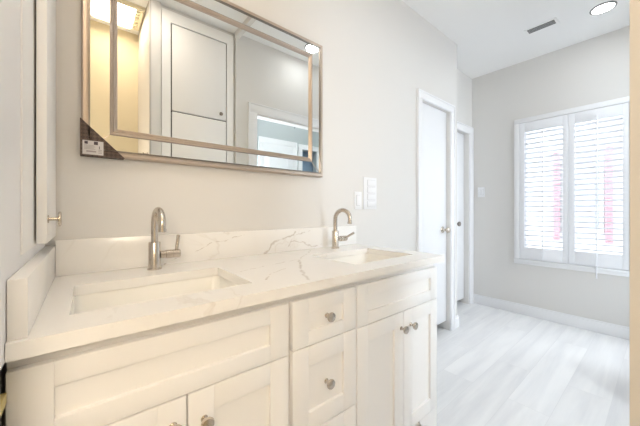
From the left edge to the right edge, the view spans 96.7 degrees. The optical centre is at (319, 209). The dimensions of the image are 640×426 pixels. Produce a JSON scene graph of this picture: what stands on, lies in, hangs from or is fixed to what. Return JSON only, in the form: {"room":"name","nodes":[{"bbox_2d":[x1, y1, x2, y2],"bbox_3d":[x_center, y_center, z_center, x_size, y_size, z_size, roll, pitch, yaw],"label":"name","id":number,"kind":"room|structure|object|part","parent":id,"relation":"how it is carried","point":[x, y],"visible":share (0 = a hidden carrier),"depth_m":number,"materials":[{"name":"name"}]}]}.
{"room":"bathroom","nodes":[
{"label":"bathroom","id":0,"kind":"room"},
{"bbox_2d":[0,0,44,369],"bbox_3d":[-0.708,-0.237,0.605,0.120,2.735,0.734,0,0,-40],"label":"wall","id":1,"kind":"structure","parent":0,"point":[11,261],"depth_m":0.49,"materials":[{"name":"white paint"}]},
{"bbox_2d":[0,393,6,416],"bbox_3d":[-0.524,0.315,0.449,0.033,0.018,0.048,0,0,-40],"label":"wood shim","id":2,"kind":"object","parent":1,"relation":"attached to","point":[3,397],"visible":1,"depth_m":0.46,"materials":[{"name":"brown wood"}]},
{"bbox_2d":[0,0,456,425],"bbox_3d":[0.102,-0.237,1.826,3.081,2.735,0.120,0,0,-40],"label":"wall","id":3,"kind":"structure","parent":0,"point":[377,54],"depth_m":1.69,"materials":[{"name":"white paint"}]},
{"bbox_2d":[20,0,61,254],"bbox_3d":[-0.723,-0.590,0.759,0.054,1.360,0.436,0,0,-40],"label":"upper cabinet","id":4,"kind":"object","parent":3,"relation":"attached to","point":[38,218],"visible":1,"depth_m":0.70,"materials":[{"name":"white paint"}]},
{"bbox_3d":[-0.742,-0.590,0.743,0.003,1.360,0.436,0,0,-40],"label":"frame","id":5,"kind":"part","parent":4,"relation":"part of","materials":[{"name":"white paint"}]},
{"bbox_3d":[-0.779,-0.583,0.813,0.019,1.334,0.276,0,0,-40],"label":"door","id":6,"kind":"part","parent":4,"relation":"part of","materials":[{"name":"white paint"}]},
{"bbox_3d":[-0.685,0.023,0.734,0.026,0.038,0.038,0,0,-40],"label":"knob","id":7,"kind":"part","parent":4,"relation":"part of","materials":[{"name":"silver metal"}]},
{"bbox_2d":[80,0,322,177],"bbox_3d":[-0.403,-0.564,1.303,1.064,0.756,0.043,0,0,-40],"label":"wall mirror","id":8,"kind":"object","parent":3,"relation":"attached to","point":[221,84],"visible":1,"depth_m":1.20,"materials":[{"name":"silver metal"}]},
{"bbox_2d":[56,225,355,276],"bbox_3d":[-0.320,0.158,1.385,1.420,0.119,0.020,0,0,-40],"label":"backsplash","id":9,"kind":"structure","parent":3,"relation":"attached to","point":[87,255],"depth_m":1.18,"materials":[{"name":"white stone"}]},
{"bbox_2d":[354,191,361,208],"bbox_3d":[0.249,-0.062,1.863,0.069,0.115,0.009,0,0,-40],"label":"light switch","id":10,"kind":"object","parent":3,"relation":"attached to","point":[357,195],"visible":1,"depth_m":1.86,"materials":[{"name":"white plastic"}]},
{"bbox_2d":[363,177,376,208],"bbox_3d":[0.342,-0.113,1.940,0.134,0.216,0.009,0,0,-40],"label":"switch panel","id":11,"kind":"object","parent":3,"relation":"attached to","point":[369,184],"visible":1,"depth_m":1.93,"materials":[{"name":"white plastic"}]},
{"bbox_2d":[416,88,454,330],"bbox_3d":[1.031,0.074,2.499,0.630,2.112,0.023,0,0,-40],"label":"trim","id":12,"kind":"structure","parent":3,"relation":"attached to","point":[421,95],"depth_m":2.56,"materials":[{"name":"white paint"}]},
{"bbox_2d":[422,102,449,324],"bbox_3d":[1.015,0.064,2.518,0.494,1.962,0.104,0,0,-40],"label":"door","id":13,"kind":"structure","parent":3,"relation":"in","point":[434,229],"depth_m":2.55,"materials":[{"name":"white paint"}]},
{"bbox_3d":[1.158,0.183,2.613,0.060,0.060,0.069,0,0,-40],"label":"knob","id":14,"kind":"part","parent":13,"relation":"part of","materials":[{"name":"silver metal"}]},
{"bbox_2d":[455,315,458,328],"bbox_3d":[1.246,1.074,2.808,0.096,0.112,0.210,0,0,-40],"label":"baseboard","id":15,"kind":"structure","parent":3,"relation":"attached to","point":[457,316],"depth_m":2.73,"materials":[{"name":"white paint"}]},
{"bbox_2d":[457,69,471,303],"bbox_3d":[1.537,-0.237,3.293,1.239,2.735,0.120,0,0,-40],"label":"wall","id":16,"kind":"structure","parent":0,"point":[464,83],"depth_m":3.43,"materials":[{"name":"white paint"}]},
{"bbox_2d":[457,132,463,300],"bbox_3d":[1.355,0.076,3.275,0.816,1.987,0.341,0,0,-5],"label":"door","id":17,"kind":"structure","parent":16,"relation":"in","point":[460,137],"depth_m":3.40,"materials":[{"name":"white paint"}]},
{"bbox_2d":[457,121,473,303],"bbox_3d":[1.534,0.066,3.197,0.855,2.128,0.023,0,0,-40],"label":"trim","id":18,"kind":"structure","parent":16,"relation":"attached to","point":[462,127],"depth_m":3.43,"materials":[{"name":"white paint"}]},
{"bbox_2d":[402,0,629,78],"bbox_3d":[0.971,-1.655,0.866,5.200,0.100,4.700,0,0,-40],"label":"ceiling","id":19,"kind":"structure","parent":0,"point":[489,36],"depth_m":2.46,"materials":[{"name":"white paint"}]},
{"bbox_2d":[524,17,558,35],"bbox_3d":[1.935,-1.601,2.488,0.108,0.006,0.228,0,0,-40],"label":"ceiling vent","id":20,"kind":"object","parent":19,"relation":"in","point":[554,21],"visible":1,"depth_m":2.48,"materials":[{"name":"grey metal"}]},
{"bbox_2d":[589,1,616,14],"bbox_3d":[2.248,-1.601,2.259,0.158,0.008,0.158,0,0,-40],"label":"recessed light","id":21,"kind":"object","parent":19,"relation":"in","point":[604,7],"visible":1,"depth_m":2.26,"materials":[{"name":"white"}]},
{"bbox_2d":[437,301,629,425],"bbox_3d":[0.971,1.180,0.866,5.200,0.100,4.700,0,0,-40],"label":"floor","id":22,"kind":"structure","parent":0,"point":[499,367],"depth_m":1.97,"materials":[{"name":"white wood"}]},
{"bbox_2d":[6,264,436,425],"bbox_3d":[-0.150,0.690,1.145,1.436,0.881,0.602,0,0,-40],"label":"vanity cabinet","id":23,"kind":"object","parent":22,"relation":"on","point":[363,352],"visible":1,"depth_m":0.81,"materials":[{"name":"white paint"}]},
{"bbox_3d":[-0.428,0.697,0.580,0.286,0.526,0.019,0,0,-40],"label":"door","id":24,"kind":"part","parent":23,"relation":"part of","materials":[{"name":"white paint"}]},
{"bbox_3d":[-0.319,0.353,0.670,0.569,0.152,0.019,0,0,-40],"label":"false drawer","id":25,"kind":"part","parent":23,"relation":"part of","materials":[{"name":"white paint"}]},
{"bbox_3d":[-0.323,0.490,0.633,0.032,0.032,0.032,0,0,-40],"label":"knob","id":26,"kind":"part","parent":23,"relation":"part of","materials":[{"name":"silver metal"}]},
{"bbox_3d":[-0.270,0.505,0.677,0.032,0.032,0.032,0,0,-40],"label":"knob","id":27,"kind":"part","parent":23,"relation":"part of","materials":[{"name":"silver metal"}]},
{"bbox_2d":[5,225,444,362],"bbox_3d":[-0.144,0.173,1.153,1.445,0.149,0.602,0,0,-40],"label":"countertop","id":28,"kind":"structure","parent":23,"relation":"on","point":[269,265],"depth_m":0.93,"materials":[{"name":"white stone"}]},
{"bbox_2d":[71,275,236,314],"bbox_3d":[-0.456,0.321,0.838,0.464,0.144,0.342,0,0,-40],"label":"sink","id":29,"kind":"object","parent":28,"relation":"in","point":[121,297],"visible":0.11,"depth_m":0.93,"materials":[{"name":"white ceramic"}]},
{"bbox_2d":[147,207,180,269],"bbox_3d":[-0.556,0.103,1.033,0.110,0.228,0.135,0,0,-40],"label":"faucet","id":30,"kind":"object","parent":28,"relation":"on","point":[158,219],"visible":1,"depth_m":1.03,"materials":[{"name":"silver metal"}]},
{"bbox_3d":[-0.575,0.054,1.010,0.023,0.129,0.123,0,0,-44],"label":"spout","id":31,"kind":"part","parent":30,"relation":"part of","materials":[{"name":"silver metal"}]},
{"bbox_3d":[-0.568,0.166,1.080,0.068,0.031,0.031,0,0,-40],"label":"handle","id":32,"kind":"part","parent":30,"relation":"part of","materials":[{"name":"silver metal"}]},
{"bbox_3d":[-0.549,0.124,1.096,0.019,0.060,0.013,0,0,-40],"label":"lever","id":33,"kind":"part","parent":30,"relation":"part of","materials":[{"name":"silver metal"}]},
{"bbox_2d":[331,208,354,248],"bbox_3d":[0.141,0.103,1.623,0.135,0.228,0.110,0,0,33],"label":"faucet","id":34,"kind":"object","parent":28,"relation":"on","point":[336,238],"visible":1,"depth_m":1.60,"materials":[{"name":"silver metal"}]},
{"bbox_3d":[0.126,0.054,1.589,0.123,0.129,0.023,0,0,39],"label":"spout","id":35,"kind":"part","parent":34,"relation":"part of","materials":[{"name":"silver metal"}]},
{"bbox_3d":[0.128,0.166,1.654,0.068,0.031,0.031,0,0,-40],"label":"handle","id":36,"kind":"part","parent":34,"relation":"part of","materials":[{"name":"silver metal"}]},
{"bbox_2d":[330,253,394,264],"bbox_3d":[0.206,0.321,1.384,0.464,0.144,0.342,0,0,-40],"label":"sink","id":37,"kind":"object","parent":28,"relation":"in","point":[361,258],"visible":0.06,"depth_m":1.57,"materials":[{"name":"white ceramic"}]},
{"bbox_3d":[-0.207,0.697,0.762,0.278,0.526,0.019,0,0,-40],"label":"door","id":38,"kind":"part","parent":23,"relation":"part of","materials":[{"name":"white paint"}]},
{"bbox_3d":[0.018,0.564,0.947,0.274,0.270,0.019,0,0,-40],"label":"drawer","id":39,"kind":"part","parent":23,"relation":"part of","materials":[{"name":"white paint"}]},
{"bbox_3d":[0.018,0.351,0.947,0.274,0.148,0.019,0,0,-40],"label":"drawer","id":40,"kind":"part","parent":23,"relation":"part of","materials":[{"name":"white paint"}]},
{"bbox_3d":[0.031,0.571,0.939,0.032,0.032,0.032,0,0,-40],"label":"knob","id":41,"kind":"part","parent":23,"relation":"part of","materials":[{"name":"silver metal"}]},
{"bbox_3d":[0.033,0.352,0.940,0.032,0.032,0.032,0,0,-40],"label":"knob","id":42,"kind":"part","parent":23,"relation":"part of","materials":[{"name":"silver metal"}]},
{"bbox_3d":[0.018,0.831,0.947,0.274,0.258,0.019,0,0,-40],"label":"drawer","id":43,"kind":"part","parent":23,"relation":"part of","materials":[{"name":"white paint"}]},
{"bbox_3d":[0.240,0.697,1.130,0.286,0.526,0.019,0,0,-40],"label":"door","id":44,"kind":"part","parent":23,"relation":"part of","materials":[{"name":"white paint"}]},
{"bbox_3d":[0.348,0.353,1.220,0.568,0.152,0.019,0,0,-40],"label":"false drawer","id":45,"kind":"part","parent":23,"relation":"part of","materials":[{"name":"white paint"}]},
{"bbox_3d":[0.353,0.500,1.191,0.032,0.032,0.032,0,0,-40],"label":"knob","id":46,"kind":"part","parent":23,"relation":"part of","materials":[{"name":"silver metal"}]},
{"bbox_3d":[0.407,0.501,1.235,0.032,0.032,0.032,0,0,-40],"label":"knob","id":47,"kind":"part","parent":23,"relation":"part of","materials":[{"name":"silver metal"}]},
{"bbox_3d":[0.460,0.697,1.312,0.278,0.526,0.019,0,0,-40],"label":"door","id":48,"kind":"part","parent":23,"relation":"part of","materials":[{"name":"white paint"}]},
{"bbox_2d":[472,26,629,326],"bbox_3d":[2.421,-0.237,2.931,0.160,2.735,1.563,0,0,-40],"label":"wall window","id":49,"kind":"structure","parent":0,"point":[596,69],"depth_m":3.01,"materials":[{"name":"white paint"}]},
{"bbox_2d":[478,187,484,196],"bbox_3d":[1.927,-0.212,3.398,0.009,0.117,0.079,0,0,-40],"label":"light switch","id":50,"kind":"object","parent":49,"relation":"attached to","point":[481,190],"visible":1,"depth_m":3.40,"materials":[{"name":"white plastic"}]},
{"bbox_2d":[519,114,567,263],"bbox_3d":[2.301,-0.205,2.941,0.069,1.464,0.404,0,0,-40],"label":"window shutter","id":51,"kind":"object","parent":49,"relation":"attached to","point":[540,254],"visible":1,"depth_m":2.93,"materials":[{"name":"white paint"}]},
{"bbox_3d":[2.290,-0.168,2.925,0.032,1.335,0.011,0,0,-40],"label":"tilt rod","id":52,"kind":"part","parent":51,"relation":"part of","materials":[{"name":"white paint"}]},
{"bbox_2d":[474,294,629,339],"bbox_3d":[2.326,1.074,2.909,0.015,0.112,1.474,0,0,-40],"label":"baseboard","id":53,"kind":"structure","parent":49,"relation":"attached to","point":[606,328],"depth_m":2.83,"materials":[{"name":"white paint"}]},
{"bbox_2d":[514,96,629,276],"bbox_3d":[2.482,-0.203,2.822,0.175,1.570,0.914,0,0,-40],"label":"window","id":54,"kind":"structure","parent":49,"relation":"attached to","point":[617,272],"depth_m":2.97,"materials":[{"name":"white paint"}]},
{"bbox_3d":[2.532,-0.205,2.868,0.040,1.470,0.815,0,0,-40],"label":"sash","id":55,"kind":"part","parent":54,"relation":"part of","materials":[{"name":"white paint"}]},
{"bbox_3d":[2.465,0.540,2.808,0.130,0.020,0.914,0,0,-40],"label":"sill","id":56,"kind":"part","parent":54,"relation":"part of","materials":[{"name":"white paint"}]},
{"bbox_2d":[568,102,629,278],"bbox_3d":[2.560,-0.153,2.627,0.069,1.567,0.404,0,0,-40],"label":"window shutter","id":57,"kind":"object","parent":49,"relation":"attached to","point":[612,261],"visible":1,"depth_m":2.60,"materials":[{"name":"white paint"}]},
{"bbox_3d":[2.545,-0.123,2.616,0.032,1.505,0.011,0,0,-40],"label":"tilt rod","id":58,"kind":"part","parent":57,"relation":"part of","materials":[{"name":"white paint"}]},
{"bbox_2d":[630,0,639,425],"bbox_3d":[0.470,-0.237,0.024,0.012,2.735,0.600,0,0,-40],"label":"wall","id":59,"kind":"structure","parent":0,"point":[634,4],"depth_m":0.25,"materials":[{"name":"beige paint"}]},
{"bbox_3d":[6.202,1.480,5.761,11.100,0.100,17.000,0,0,-39],"label":"ground","id":60,"kind":"structure","parent":0,"visible":0},
{"bbox_2d":[527,116,622,254],"bbox_3d":[4.692,-0.970,4.516,0.215,4.800,13.000,0,0,-40],"label":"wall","id":61,"kind":"structure","parent":60,"relation":"on","point":[617,214],"depth_m":4.97,"materials":[{"name":"white"}]},
{"bbox_2d":[553,145,612,243],"bbox_3d":[4.352,-0.245,4.734,0.030,1.550,0.740,0,0,-40],"label":"house window","id":62,"kind":"structure","parent":61,"relation":"in","point":[599,225],"depth_m":4.66,"materials":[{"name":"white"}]},
{"bbox_2d":[553,151,559,240],"bbox_3d":[4.145,-0.245,4.985,0.030,1.550,0.090,0,0,-40],"label":"shutter","id":63,"kind":"object","parent":62,"relation":"attached to","point":[558,152],"depth_m":4.98,"materials":[{"name":"pink paint"}]},
{"bbox_3d":[4.358,-0.270,4.726,0.030,1.300,0.510,0,0,-40],"label":"frame","id":64,"kind":"part","parent":62,"relation":"part of","materials":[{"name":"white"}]},
{"bbox_3d":[4.364,-0.270,4.732,0.011,1.200,0.410,0,0,-40],"label":"pane","id":65,"kind":"part","parent":62,"relation":"part of","materials":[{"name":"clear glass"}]},
{"bbox_2d":[605,145,612,243],"bbox_3d":[4.558,-0.245,4.483,0.030,1.550,0.090,0,0,-40],"label":"shutter","id":66,"kind":"object","parent":62,"relation":"attached to","point":[608,151],"depth_m":4.48,"materials":[{"name":"pink paint"}]}
]}

